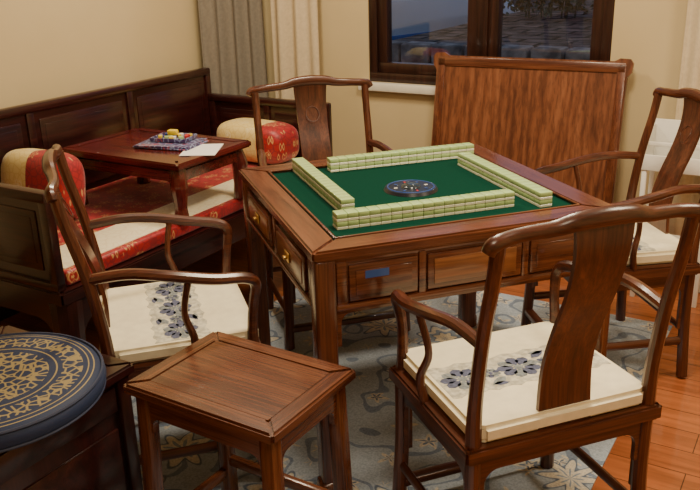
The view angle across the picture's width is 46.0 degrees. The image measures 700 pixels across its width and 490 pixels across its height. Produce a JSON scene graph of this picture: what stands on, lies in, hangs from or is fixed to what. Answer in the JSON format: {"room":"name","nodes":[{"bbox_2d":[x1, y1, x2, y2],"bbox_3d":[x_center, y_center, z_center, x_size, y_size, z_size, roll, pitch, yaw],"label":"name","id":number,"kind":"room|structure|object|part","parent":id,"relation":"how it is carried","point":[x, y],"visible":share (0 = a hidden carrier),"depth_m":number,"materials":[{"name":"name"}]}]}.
{"room":"games hall","nodes":[
{"label":"games hall","id":0,"kind":"room"},
{"bbox_2d":[0,0,202,108],"bbox_3d":[-2.139,-0.670,2.654,0.121,2.706,5.920,10,23,29],"label":"wall","id":1,"kind":"structure","parent":0,"point":[49,49],"depth_m":3.99,"materials":[{"name":"beige paint"}]},
{"bbox_2d":[0,306,19,320],"bbox_3d":[-2.064,0.578,3.037,0.018,0.096,5.650,10,23,29],"label":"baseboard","id":2,"kind":"structure","parent":1,"relation":"attached to","point":[5,312],"depth_m":3.79,"materials":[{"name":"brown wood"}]},
{"bbox_2d":[0,238,699,489],"bbox_3d":[0.004,1.017,1.947,4.970,0.094,5.920,10,23,29],"label":"floor","id":3,"kind":"structure","parent":0,"point":[674,452],"depth_m":3.03,"materials":[{"name":"brown wood"}]},
{"bbox_2d":[0,67,332,340],"bbox_3d":[-0.909,-0.201,3.833,0.880,0.954,1.875,10,23,29],"label":"daybed","id":4,"kind":"object","parent":3,"relation":"on","point":[39,276],"visible":0.51,"depth_m":3.64,"materials":[{"name":"brown wood"}]},
{"bbox_3d":[-1.359,-0.067,3.044,0.790,0.365,0.045,10,23,29],"label":"arm rail","id":5,"kind":"part","parent":4,"relation":"part of","materials":[{"name":"brown wood"}]},
{"bbox_2d":[1,148,85,217],"bbox_3d":[-1.298,-0.257,3.486,0.390,0.293,0.194,9,23,27],"label":"pillow","id":6,"kind":"object","parent":4,"relation":"on","point":[20,167],"visible":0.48,"depth_m":3.40,"materials":[{"name":"red fabric"}]},
{"bbox_3d":[-1.022,0.383,3.040,0.130,0.404,0.124,10,23,29],"label":"leg","id":7,"kind":"part","parent":4,"relation":"part of","materials":[{"name":"brown wood"}]},
{"bbox_3d":[-1.264,-0.473,3.953,0.045,0.505,1.860,10,23,29],"label":"rail","id":8,"kind":"part","parent":4,"relation":"part of","materials":[{"name":"brown wood"}]},
{"bbox_3d":[-0.908,-0.151,3.851,0.860,0.050,1.860,10,23,29],"label":"seat frame","id":9,"kind":"part","parent":4,"relation":"part of","materials":[{"name":"brown wood"}]},
{"bbox_2d":[62,128,250,215],"bbox_3d":[-0.857,-0.323,3.692,0.690,0.261,0.490,10,23,29],"label":"table","id":10,"kind":"object","parent":4,"relation":"on","point":[114,153],"visible":0.74,"depth_m":3.52,"materials":[{"name":"red wood"}]},
{"bbox_3d":[-1.212,-0.293,3.682,0.081,0.230,0.078,10,23,29],"label":"leg","id":11,"kind":"part","parent":10,"relation":"part of","materials":[{"name":"red wood"}]},
{"bbox_3d":[-1.012,-0.414,4.000,0.081,0.230,0.078,10,23,29],"label":"leg","id":12,"kind":"part","parent":10,"relation":"part of","materials":[{"name":"red wood"}]},
{"bbox_3d":[-0.860,-0.436,3.651,0.584,0.017,0.384,10,23,29],"label":"panel","id":13,"kind":"part","parent":10,"relation":"part of","materials":[{"name":"red wood"}]},
{"bbox_3d":[-0.860,-0.432,3.652,0.690,0.028,0.490,10,23,29],"label":"frame","id":14,"kind":"part","parent":10,"relation":"part of","materials":[{"name":"red wood"}]},
{"bbox_2d":[133,138,208,150],"bbox_3d":[-0.785,-0.448,3.624,0.284,0.013,0.211,4,21,16],"label":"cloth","id":15,"kind":"object","parent":10,"relation":"on","point":[193,143],"visible":0.77,"depth_m":3.57,"materials":[{"name":"fabric"}]},
{"bbox_2d":[150,129,196,142],"bbox_3d":[-0.779,-0.486,3.643,0.171,0.041,0.121,4,21,16],"label":"tray","id":16,"kind":"object","parent":15,"relation":"on","point":[172,135],"visible":1,"depth_m":3.62,"materials":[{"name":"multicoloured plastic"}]},
{"bbox_3d":[-0.700,-0.203,3.394,0.081,0.230,0.078,10,23,29],"label":"leg","id":17,"kind":"part","parent":10,"relation":"part of","materials":[{"name":"red wood"}]},
{"bbox_2d":[179,144,222,155],"bbox_3d":[-0.632,-0.406,3.519,0.150,0.002,0.210,-1,20,2],"label":"paper sheet","id":18,"kind":"object","parent":10,"relation":"on","point":[204,149],"visible":0.86,"depth_m":3.49,"materials":[{"name":"white paper"}]},
{"bbox_3d":[-0.500,-0.324,3.712,0.081,0.230,0.078,10,23,29],"label":"leg","id":19,"kind":"part","parent":10,"relation":"part of","materials":[{"name":"red wood"}]},
{"bbox_3d":[-0.896,-0.200,3.825,0.770,0.056,1.740,10,23,29],"label":"mattress","id":20,"kind":"part","parent":4,"relation":"part of","materials":[{"name":"red fabric"}]},
{"bbox_2d":[217,118,298,163],"bbox_3d":[-0.489,-0.553,4.366,0.460,0.210,0.240,12,24,33],"label":"pillow","id":21,"kind":"object","parent":4,"relation":"on","point":[280,139],"visible":0.72,"depth_m":4.24,"materials":[{"name":"red fabric"}]},
{"bbox_3d":[-0.441,-0.620,4.503,0.790,0.365,0.045,10,23,29],"label":"arm rail","id":22,"kind":"part","parent":4,"relation":"part of","materials":[{"name":"brown wood"}]},
{"bbox_2d":[131,288,671,489],"bbox_3d":[-0.024,0.634,2.861,1.680,0.006,2.700,10,23,29],"label":"patterned rug","id":23,"kind":"object","parent":3,"relation":"on","point":[369,348],"visible":0.25,"depth_m":2.83,"materials":[{"name":"fabric"}]},
{"bbox_2d":[0,325,142,489],"bbox_3d":[-0.900,0.605,2.171,0.510,0.557,0.500,10,23,29],"label":"base cabinet","id":24,"kind":"object","parent":23,"relation":"on","point":[99,450],"visible":0.59,"depth_m":2.10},
{"bbox_2d":[0,332,106,452],"bbox_3d":[-0.856,0.344,1.975,0.528,0.058,0.528,-2,20,0],"label":"cushion","id":25,"kind":"object","parent":24,"relation":"on","point":[49,381],"visible":1,"depth_m":1.94,"materials":[{"name":"blue fabric"},{"name":"gold patterned fabric"}]},
{"bbox_3d":[-0.704,0.604,2.046,0.012,0.380,0.380,10,23,29],"label":"door panel","id":26,"kind":"part","parent":24,"relation":"part of","materials":[{"name":"brown wood"}]},
{"bbox_3d":[-0.907,0.357,2.081,0.510,0.030,0.500,10,23,29],"label":"frame","id":27,"kind":"part","parent":24,"relation":"part of","materials":[{"name":"brown wood"}]},
{"bbox_3d":[-0.599,0.585,2.243,0.040,0.530,0.040,10,23,29],"label":"leg","id":28,"kind":"part","parent":24,"relation":"part of","materials":[{"name":"brown wood"}]},
{"bbox_2d":[42,144,261,480],"bbox_3d":[-0.593,0.194,2.578,0.558,1.039,0.594,-7,21,-15],"label":"wooden armchair","id":29,"kind":"object","parent":23,"relation":"on","point":[142,325],"visible":0.8,"depth_m":2.46,"materials":[{"name":"wood"},{"name":"cream fabric"}]},
{"bbox_3d":[-0.848,-0.227,2.347,0.050,0.076,0.575,-7,21,-15],"label":"crest rail","id":30,"kind":"part","parent":29,"relation":"part of","materials":[{"name":"brown wood"}]},
{"bbox_3d":[-0.713,0.324,2.306,0.116,0.986,0.050,-7,21,-15],"label":"post","id":31,"kind":"part","parent":29,"relation":"part of","materials":[{"name":"brown wood"}]},
{"bbox_3d":[-0.860,0.163,2.760,0.116,0.986,0.050,-7,21,-15],"label":"post","id":32,"kind":"part","parent":29,"relation":"part of","materials":[{"name":"brown wood"}]},
{"bbox_3d":[-0.632,0.033,2.800,0.474,0.318,0.068,-7,21,-15],"label":"arm","id":33,"kind":"part","parent":29,"relation":"part of"},
{"bbox_3d":[-0.478,0.200,2.326,0.474,0.318,0.068,-7,21,-15],"label":"arm","id":34,"kind":"part","parent":29,"relation":"part of"},
{"bbox_2d":[100,282,258,362],"bbox_3d":[-0.551,0.221,2.601,0.448,0.046,0.506,-7,21,-15],"label":"cushion","id":35,"kind":"object","parent":29,"relation":"on","point":[146,324],"depth_m":2.53,"materials":[{"name":"beige fabric"}]},
{"bbox_3d":[-0.553,0.265,2.616,0.464,0.042,0.556,-7,21,-15],"label":"seat frame","id":36,"kind":"part","parent":29,"relation":"part of","materials":[{"name":"brown wood"}]},
{"bbox_2d":[123,331,355,489],"bbox_3d":[-0.269,0.590,2.168,0.470,0.556,0.354,11,23,30],"label":"wooden stool","id":37,"kind":"object","parent":23,"relation":"on","point":[257,399],"visible":1,"depth_m":2.06,"materials":[{"name":"brown wood"}]},
{"bbox_3d":[-0.515,0.616,2.161,0.053,0.526,0.053,11,23,30],"label":"leg","id":38,"kind":"part","parent":37,"relation":"part of","materials":[{"name":"brown wood"}]},
{"bbox_3d":[-0.364,0.529,2.388,0.053,0.526,0.053,11,23,30],"label":"leg","id":39,"kind":"part","parent":37,"relation":"part of","materials":[{"name":"brown wood"}]},
{"bbox_3d":[-0.276,0.339,2.077,0.370,0.018,0.254,11,23,30],"label":"panel","id":40,"kind":"part","parent":37,"relation":"part of","materials":[{"name":"brown wood"}]},
{"bbox_3d":[-0.174,0.680,1.958,0.053,0.526,0.053,11,23,30],"label":"leg","id":41,"kind":"part","parent":37,"relation":"part of","materials":[{"name":"brown wood"}]},
{"bbox_3d":[-0.022,0.594,2.185,0.053,0.526,0.053,11,23,30],"label":"leg","id":42,"kind":"part","parent":37,"relation":"part of","materials":[{"name":"brown wood"}]},
{"bbox_2d":[246,75,410,349],"bbox_3d":[-0.091,-0.172,3.551,0.594,1.039,0.558,-7,21,-15],"label":"wooden armchair","id":43,"kind":"object","parent":23,"relation":"on","point":[309,90],"visible":0.36,"depth_m":3.63,"materials":[{"name":"wood"},{"name":"cream fabric"}]},
{"bbox_3d":[-0.333,-0.199,3.419,0.068,0.318,0.474,-7,21,-15],"label":"arm","id":44,"kind":"part","parent":43,"relation":"part of"},
{"bbox_3d":[-0.389,-0.182,3.678,0.050,0.986,0.116,-7,21,-15],"label":"post","id":45,"kind":"part","parent":43,"relation":"part of","materials":[{"name":"brown wood"}]},
{"bbox_3d":[-0.254,0.211,3.359,0.044,0.458,0.055,5,21,19],"label":"leg","id":46,"kind":"part","parent":43,"relation":"part of","materials":[{"name":"brown wood"}]},
{"bbox_3d":[-0.175,-0.705,3.617,0.575,0.076,0.050,-7,21,-15],"label":"crest rail","id":47,"kind":"part","parent":43,"relation":"part of","materials":[{"name":"brown wood"}]},
{"bbox_3d":[0.094,-0.242,3.809,0.050,0.986,0.116,-7,21,-15],"label":"post","id":48,"kind":"part","parent":43,"relation":"part of","materials":[{"name":"brown wood"}]},
{"bbox_3d":[0.171,-0.262,3.555,0.068,0.318,0.474,-7,21,-15],"label":"arm","id":49,"kind":"part","parent":43,"relation":"part of"},
{"bbox_3d":[0.230,0.150,3.490,0.055,0.458,0.044,13,25,35],"label":"leg","id":50,"kind":"part","parent":43,"relation":"part of","materials":[{"name":"brown wood"}]},
{"bbox_2d":[238,144,610,489],"bbox_3d":[0.215,0.178,2.913,1.006,0.801,0.982,-8,21,-17],"label":"table","id":51,"kind":"object","parent":23,"relation":"on","point":[338,273],"visible":0.65,"depth_m":2.43,"materials":[{"name":"brown wood"}]},
{"bbox_3d":[-0.358,0.110,3.189,0.062,0.768,0.062,-8,21,-17],"label":"leg","id":52,"kind":"part","parent":51,"relation":"part of","materials":[{"name":"brown wood"}]},
{"bbox_3d":[-0.067,0.395,2.382,0.062,0.768,0.062,-8,21,-17],"label":"leg","id":53,"kind":"part","parent":51,"relation":"part of","materials":[{"name":"brown wood"}]},
{"bbox_2d":[384,180,437,196],"bbox_3d":[0.205,-0.197,2.778,0.184,0.020,0.184,-8,21,-17],"label":"console","id":54,"kind":"object","parent":51,"relation":"on","point":[401,188],"visible":1,"depth_m":2.75,"materials":[{"name":"black plastic"}]},
{"bbox_3d":[0.205,-0.178,2.785,0.804,0.019,0.804,-8,21,-17],"label":"panel","id":55,"kind":"part","parent":51,"relation":"part of","materials":[{"name":"green fabric"}]},
{"bbox_2d":[292,142,552,229],"bbox_3d":[0.214,-0.221,2.802,0.761,0.048,0.756,-8,21,-17],"label":"tiles","id":56,"kind":"structure","parent":51,"relation":"on","point":[345,216],"depth_m":2.62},
{"bbox_3d":[0.205,-0.181,2.783,0.980,0.032,0.980,-8,21,-17],"label":"frame","id":57,"kind":"part","parent":51,"relation":"part of","materials":[{"name":"brown wood"}]},
{"bbox_3d":[0.497,-0.009,3.456,0.062,0.768,0.062,-8,21,-17],"label":"leg","id":58,"kind":"part","parent":51,"relation":"part of","materials":[{"name":"brown wood"}]},
{"bbox_3d":[0.789,0.275,2.649,0.062,0.768,0.062,-8,21,-17],"label":"leg","id":59,"kind":"part","parent":51,"relation":"part of","materials":[{"name":"brown wood"}]},
{"bbox_2d":[389,203,699,489],"bbox_3d":[0.461,0.326,2.135,0.594,1.039,0.558,-9,21,-19],"label":"wooden armchair","id":60,"kind":"object","parent":23,"relation":"on","point":[502,398],"visible":1,"depth_m":1.99,"materials":[{"name":"dark wood"},{"name":"cream fabric"}]},
{"bbox_3d":[0.144,0.557,2.373,0.055,0.458,0.044,11,24,32],"label":"leg","id":61,"kind":"part","parent":60,"relation":"part of","materials":[{"name":"brown wood"}]},
{"bbox_3d":[0.198,0.278,2.062,0.068,0.318,0.474,-9,21,-19],"label":"arm","id":62,"kind":"part","parent":60,"relation":"part of"},
{"bbox_3d":[0.296,0.450,1.884,0.050,0.986,0.116,-9,21,-19],"label":"post","id":63,"kind":"part","parent":60,"relation":"part of","materials":[{"name":"brown wood"}]},
{"bbox_2d":[403,322,642,441],"bbox_3d":[0.446,0.344,2.185,0.506,0.046,0.448,-9,21,-19],"label":"cushion","id":64,"kind":"object","parent":60,"relation":"on","point":[511,412],"depth_m":2.07,"materials":[{"name":"beige fabric"}]},
{"bbox_3d":[0.449,0.389,2.198,0.556,0.042,0.464,-9,21,-19],"label":"seat frame","id":65,"kind":"part","parent":60,"relation":"part of","materials":[{"name":"brown wood"}]},
{"bbox_3d":[0.617,0.485,2.536,0.044,0.458,0.055,4,21,15],"label":"leg","id":66,"kind":"part","parent":60,"relation":"part of","materials":[{"name":"brown wood"}]},
{"bbox_3d":[0.537,-0.048,1.747,0.575,0.076,0.050,-9,21,-19],"label":"crest rail","id":67,"kind":"part","parent":60,"relation":"part of","materials":[{"name":"brown wood"}]},
{"bbox_3d":[0.690,0.203,2.231,0.068,0.318,0.474,-9,21,-19],"label":"arm","id":68,"kind":"part","parent":60,"relation":"part of"},
{"bbox_3d":[0.768,0.378,2.046,0.050,0.986,0.116,-9,21,-19],"label":"post","id":69,"kind":"part","parent":60,"relation":"part of","materials":[{"name":"brown wood"}]},
{"bbox_2d":[521,87,699,377],"bbox_3d":[1.033,-0.065,3.172,0.558,1.039,0.594,-4,20,-8],"label":"wooden armchair","id":70,"kind":"object","parent":23,"relation":"on","point":[653,249],"visible":0.46,"depth_m":3.08,"materials":[{"name":"wood"},{"name":"cream fabric"}]},
{"bbox_3d":[0.756,0.142,3.473,0.055,0.458,0.044,9,22,26],"label":"leg","id":71,"kind":"part","parent":70,"relation":"part of","materials":[{"name":"brown wood"}]},
{"bbox_3d":[0.951,-0.222,3.385,0.474,0.318,0.068,-4,20,-8],"label":"arm","id":72,"kind":"part","parent":70,"relation":"part of"},
{"bbox_3d":[1.197,-0.139,3.443,0.116,0.986,0.050,-4,20,-8],"label":"post","id":73,"kind":"part","parent":70,"relation":"part of","materials":[{"name":"brown wood"}]},
{"bbox_2d":[626,222,678,265],"bbox_3d":[0.991,-0.030,3.178,0.448,0.046,0.506,-4,20,-8],"label":"cushion","id":74,"kind":"object","parent":70,"relation":"on","point":[657,247],"depth_m":3.00,"materials":[{"name":"beige fabric"}]},
{"bbox_3d":[1.029,-0.047,2.896,0.474,0.318,0.068,-4,20,-8],"label":"arm","id":75,"kind":"part","parent":70,"relation":"part of"},
{"bbox_3d":[0.996,0.013,3.194,0.464,0.042,0.556,-4,20,-8],"label":"seat frame","id":76,"kind":"part","parent":70,"relation":"part of","materials":[{"name":"brown wood"}]},
{"bbox_3d":[1.272,-0.536,3.042,0.050,0.076,0.575,-4,20,-8],"label":"crest rail","id":77,"kind":"part","parent":70,"relation":"part of","materials":[{"name":"brown wood"}]},
{"bbox_3d":[1.272,0.029,2.973,0.116,0.986,0.050,-4,20,-8],"label":"post","id":78,"kind":"part","parent":70,"relation":"part of","materials":[{"name":"brown wood"}]},
{"bbox_2d":[431,52,633,203],"bbox_3d":[0.849,-0.410,4.137,0.990,1.047,0.200,9,22,26],"label":"panel","id":79,"kind":"object","parent":3,"relation":"on","point":[534,113],"visible":0.48,"depth_m":4.04,"materials":[{"name":"brown wood"}]},
{"bbox_2d":[629,118,699,307],"bbox_3d":[1.474,-0.145,3.733,0.302,0.801,0.222,10,23,29],"label":"storage rack","id":80,"kind":"object","parent":3,"relation":"on","point":[664,131],"visible":0.45,"depth_m":3.70,"materials":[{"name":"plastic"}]},
{"bbox_3d":[1.312,-0.047,3.754,0.022,0.610,0.022,10,23,29],"label":"leg","id":81,"kind":"part","parent":80,"relation":"part of","materials":[{"name":"white plastic"}]},
{"bbox_3d":[1.408,-0.105,3.907,0.022,0.610,0.022,10,23,29],"label":"leg","id":82,"kind":"part","parent":80,"relation":"part of","materials":[{"name":"white plastic"}]},
{"bbox_2d":[641,118,699,175],"bbox_3d":[1.466,-0.432,3.629,0.302,0.191,0.222,10,23,29],"label":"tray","id":83,"kind":"object","parent":80,"relation":"on","point":[664,131],"depth_m":3.70,"materials":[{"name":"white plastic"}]},
{"bbox_3d":[1.544,-0.006,3.623,0.022,0.610,0.022,10,23,29],"label":"leg","id":84,"kind":"part","parent":80,"relation":"part of","materials":[{"name":"white plastic"}]},
{"bbox_2d":[262,0,687,202],"bbox_3d":[1.438,-1.185,3.808,4.770,2.706,0.180,10,23,29],"label":"wall","id":85,"kind":"structure","parent":0,"point":[650,33],"depth_m":4.54,"materials":[{"name":"beige paint"}]},
{"bbox_2d":[198,0,267,96],"bbox_3d":[-0.666,-1.374,4.625,0.411,2.600,0.055,-16,24,-34],"label":"curtain","id":86,"kind":"object","parent":85,"relation":"hanging from","point":[231,31],"visible":0.32,"depth_m":4.71,"materials":[{"name":"fabric"}]},
{"bbox_2d":[270,0,319,99],"bbox_3d":[-0.324,-1.390,4.644,0.322,2.600,0.055,9,23,27],"label":"curtain","id":87,"kind":"object","parent":85,"relation":"hanging from","point":[295,36],"visible":0.26,"depth_m":4.72,"materials":[{"name":"fabric"}]},
{"bbox_2d":[358,82,434,94],"bbox_3d":[0.667,-0.791,4.305,1.420,0.045,0.049,10,23,29],"label":"trim","id":88,"kind":"structure","parent":85,"relation":"attached to","point":[377,86],"depth_m":4.50,"materials":[{"name":"white stone"}]},
{"bbox_2d":[378,0,476,74],"bbox_3d":[0.410,-1.494,4.287,0.580,1.200,0.060,10,23,29],"label":"window","id":89,"kind":"structure","parent":85,"relation":"in","point":[386,65],"depth_m":4.50,"materials":[{"name":"brown wood"}]},
{"bbox_2d":[369,0,614,84],"bbox_3d":[0.686,-1.445,4.133,1.320,1.300,0.090,10,23,29],"label":"frame","id":90,"kind":"object","parent":85,"relation":"attached to","point":[482,24],"visible":0.26,"depth_m":4.27,"materials":[{"name":"brown wood"}]},
{"bbox_2d":[488,0,604,60],"bbox_3d":[0.962,-1.396,3.978,0.580,1.200,0.060,10,23,29],"label":"window","id":91,"kind":"structure","parent":85,"relation":"in","point":[495,6],"depth_m":4.16,"materials":[{"name":"brown wood"}]},
{"bbox_2d":[669,0,699,235],"bbox_3d":[1.698,-1.034,3.509,0.493,2.600,0.048,10,23,28],"label":"curtain","id":92,"kind":"object","parent":85,"relation":"hanging from","point":[690,62],"visible":0.22,"depth_m":3.70,"materials":[{"name":"fabric"}]},
{"label":"outside","id":93,"kind":"structure","parent":0,"visible":0},
{"bbox_2d":[510,0,562,10],"bbox_3d":[3.585,-4.598,17.324,36.000,0.200,25.630,10,23,29],"label":"ground","id":94,"kind":"structure","parent":93,"point":[548,1],"depth_m":22.26,"materials":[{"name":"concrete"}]},
{"bbox_2d":[392,0,519,39],"bbox_3d":[0.443,-3.190,11.262,4.250,1.440,1.840,-18,25,-38],"label":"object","id":95,"kind":"object","parent":94,"relation":"on","point":[409,17],"visible":0.19,"depth_m":10.63,"materials":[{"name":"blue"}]},
{"bbox_2d":[392,40,589,63],"bbox_3d":[4.586,-0.795,5.374,10.322,0.725,0.260,10,23,29],"label":"stone wall","id":96,"kind":"structure","parent":94,"relation":"on","point":[402,51],"depth_m":7.20,"materials":[{"name":"grey stone"}]},
{"bbox_2d":[396,0,593,62],"bbox_3d":[6.791,-2.217,9.218,9.900,0.680,8.900,10,23,29],"label":"terrace","id":97,"kind":"object","parent":94,"relation":"on","point":[535,30],"visible":0.25,"depth_m":8.67,"materials":[{"name":"grey stone"}]},
{"bbox_2d":[503,0,593,18],"bbox_3d":[5.258,-2.986,8.218,7.896,1.516,1.099,10,23,29],"label":"hedge","id":98,"kind":"object","parent":97,"relation":"on","point":[548,11],"visible":0.55,"depth_m":9.93,"materials":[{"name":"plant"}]}
]}

